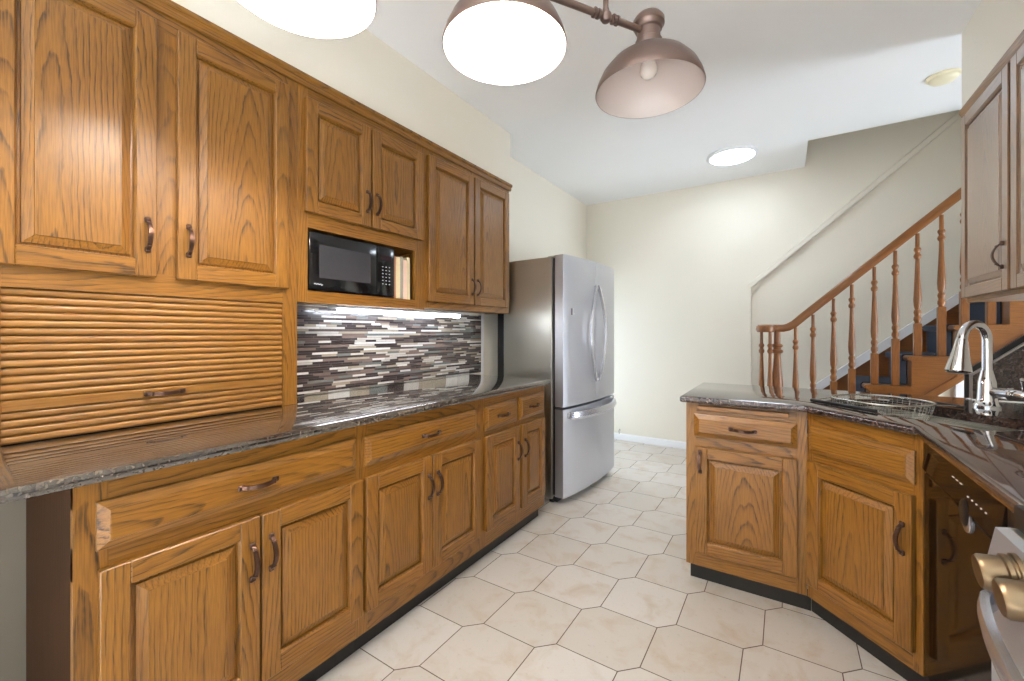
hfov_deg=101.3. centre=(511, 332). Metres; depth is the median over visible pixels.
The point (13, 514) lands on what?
wall
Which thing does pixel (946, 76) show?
smoke detector
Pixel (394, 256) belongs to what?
book
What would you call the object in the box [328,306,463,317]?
light
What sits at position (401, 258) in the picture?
book
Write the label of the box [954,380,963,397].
trim
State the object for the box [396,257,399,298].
book
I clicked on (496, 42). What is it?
pendant light
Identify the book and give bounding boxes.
[387,256,395,297]
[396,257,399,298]
[400,256,402,298]
[403,257,409,299]
[403,260,406,298]
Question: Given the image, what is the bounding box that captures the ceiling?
[366,0,980,204]
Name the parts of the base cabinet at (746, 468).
handle, handle, drawer, door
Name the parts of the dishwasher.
door, control panel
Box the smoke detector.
[925,68,961,86]
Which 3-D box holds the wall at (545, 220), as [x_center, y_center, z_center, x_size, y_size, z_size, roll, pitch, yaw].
[-1.082,-0.147,2.069,0.100,2.739,7.290,0,0,33]
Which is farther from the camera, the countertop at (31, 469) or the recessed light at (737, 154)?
the recessed light at (737, 154)
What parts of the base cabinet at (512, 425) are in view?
drawer, door, handle, handle, handle, drawer, door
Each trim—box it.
[137,0,511,190]
[480,314,483,373]
[748,112,959,287]
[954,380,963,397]
[959,30,1023,117]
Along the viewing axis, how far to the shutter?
1.35 m
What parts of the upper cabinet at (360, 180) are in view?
door, handle, handle, door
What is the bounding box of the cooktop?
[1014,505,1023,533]
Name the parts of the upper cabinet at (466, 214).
door, handle, handle, door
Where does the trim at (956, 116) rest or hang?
attached to the wall at (684, 261)
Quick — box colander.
[810,394,965,420]
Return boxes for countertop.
[0,374,550,504]
[680,382,1023,512]
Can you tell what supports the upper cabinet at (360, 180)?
attached to the wall at (545, 220)
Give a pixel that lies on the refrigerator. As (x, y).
(558, 327)
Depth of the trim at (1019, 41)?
1.79 m
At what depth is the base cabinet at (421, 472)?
1.80 m
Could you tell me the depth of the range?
0.67 m
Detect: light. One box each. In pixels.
[236,0,705,118]
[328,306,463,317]
[706,145,758,165]
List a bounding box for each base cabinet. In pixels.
[26,426,362,680]
[353,400,480,652]
[473,386,544,563]
[686,402,810,610]
[807,413,928,680]
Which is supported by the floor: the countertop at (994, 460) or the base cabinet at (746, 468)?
the base cabinet at (746, 468)
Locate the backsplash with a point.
(336, 351)
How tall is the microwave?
0.268 m
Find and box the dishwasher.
[922,444,1016,680]
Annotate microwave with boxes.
[308,231,393,296]
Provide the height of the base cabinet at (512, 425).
0.880 m
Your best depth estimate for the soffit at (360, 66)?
2.19 m
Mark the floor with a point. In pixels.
(599, 585)
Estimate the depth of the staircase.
2.95 m
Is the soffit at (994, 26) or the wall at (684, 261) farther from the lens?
the wall at (684, 261)
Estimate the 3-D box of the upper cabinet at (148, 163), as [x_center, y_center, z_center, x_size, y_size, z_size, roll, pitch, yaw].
[-1.229,-0.398,1.493,0.272,1.411,0.864,0,0,33]
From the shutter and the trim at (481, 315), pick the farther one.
the trim at (481, 315)
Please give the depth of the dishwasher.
1.14 m
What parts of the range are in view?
knob, handle, control panel, knob, oven door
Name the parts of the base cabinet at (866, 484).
door, drawer, handle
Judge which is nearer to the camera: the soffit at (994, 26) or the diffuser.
the soffit at (994, 26)
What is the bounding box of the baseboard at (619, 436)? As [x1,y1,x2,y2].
[614,433,685,448]
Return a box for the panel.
[964,335,1023,401]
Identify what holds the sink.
in the countertop at (994, 460)
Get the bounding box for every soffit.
[172,0,509,182]
[962,0,1023,106]
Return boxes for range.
[971,505,1023,680]
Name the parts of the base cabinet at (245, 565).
door, drawer, handle, handle, handle, door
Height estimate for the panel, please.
0.386 m
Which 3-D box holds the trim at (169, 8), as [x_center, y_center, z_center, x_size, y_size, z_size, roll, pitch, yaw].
[-0.703,-1.101,2.135,0.024,0.046,2.555,0,0,33]
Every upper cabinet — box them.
[0,0,296,446]
[297,83,423,309]
[424,148,508,313]
[961,44,1023,301]
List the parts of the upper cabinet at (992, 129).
frame, handle, door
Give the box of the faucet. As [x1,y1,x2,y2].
[944,320,1023,407]
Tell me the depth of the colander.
1.74 m
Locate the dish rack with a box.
[832,395,934,420]
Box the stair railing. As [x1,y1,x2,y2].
[756,188,995,390]
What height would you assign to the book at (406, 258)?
0.240 m
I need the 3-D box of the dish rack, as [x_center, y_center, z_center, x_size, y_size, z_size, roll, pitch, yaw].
[1.553,0.342,1.769,0.311,0.111,0.301,0,0,-11]
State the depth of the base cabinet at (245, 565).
1.16 m
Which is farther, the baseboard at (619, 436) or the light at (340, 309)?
the baseboard at (619, 436)
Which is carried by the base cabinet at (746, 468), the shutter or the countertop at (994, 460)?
the countertop at (994, 460)
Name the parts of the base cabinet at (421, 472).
door, drawer, handle, handle, handle, door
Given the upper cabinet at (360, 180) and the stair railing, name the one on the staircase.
the stair railing
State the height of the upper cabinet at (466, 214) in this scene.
0.959 m
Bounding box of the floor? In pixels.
[316,439,906,680]
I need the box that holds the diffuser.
[710,149,754,164]
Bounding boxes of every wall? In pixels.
[0,499,25,680]
[297,157,586,395]
[587,110,961,441]
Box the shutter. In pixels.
[1,287,281,444]
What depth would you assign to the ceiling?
2.58 m
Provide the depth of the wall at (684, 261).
4.04 m
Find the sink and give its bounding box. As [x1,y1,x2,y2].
[865,406,1022,431]
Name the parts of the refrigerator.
door, freezer drawer, handle, handle, door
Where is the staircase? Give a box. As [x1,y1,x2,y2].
[807,292,1023,460]
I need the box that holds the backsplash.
[297,305,480,395]
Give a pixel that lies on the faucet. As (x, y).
(988, 394)
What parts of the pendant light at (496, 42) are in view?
lamp shade, lamp shade, bulb, stem, bulb, lamp shade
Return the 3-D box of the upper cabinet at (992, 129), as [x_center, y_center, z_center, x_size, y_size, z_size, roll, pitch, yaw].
[2.031,-0.631,1.554,0.286,0.958,1.250,0,0,33]
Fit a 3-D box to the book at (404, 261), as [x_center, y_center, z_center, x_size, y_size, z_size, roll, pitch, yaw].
[-0.664,-0.294,2.398,0.158,0.222,0.026,0,0,33]
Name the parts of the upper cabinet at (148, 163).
door, shutter rail, handle, handle, handle, door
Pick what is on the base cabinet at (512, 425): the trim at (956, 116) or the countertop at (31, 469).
the countertop at (31, 469)
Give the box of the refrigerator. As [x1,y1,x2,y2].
[498,254,616,501]
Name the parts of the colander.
extending arm, extending arm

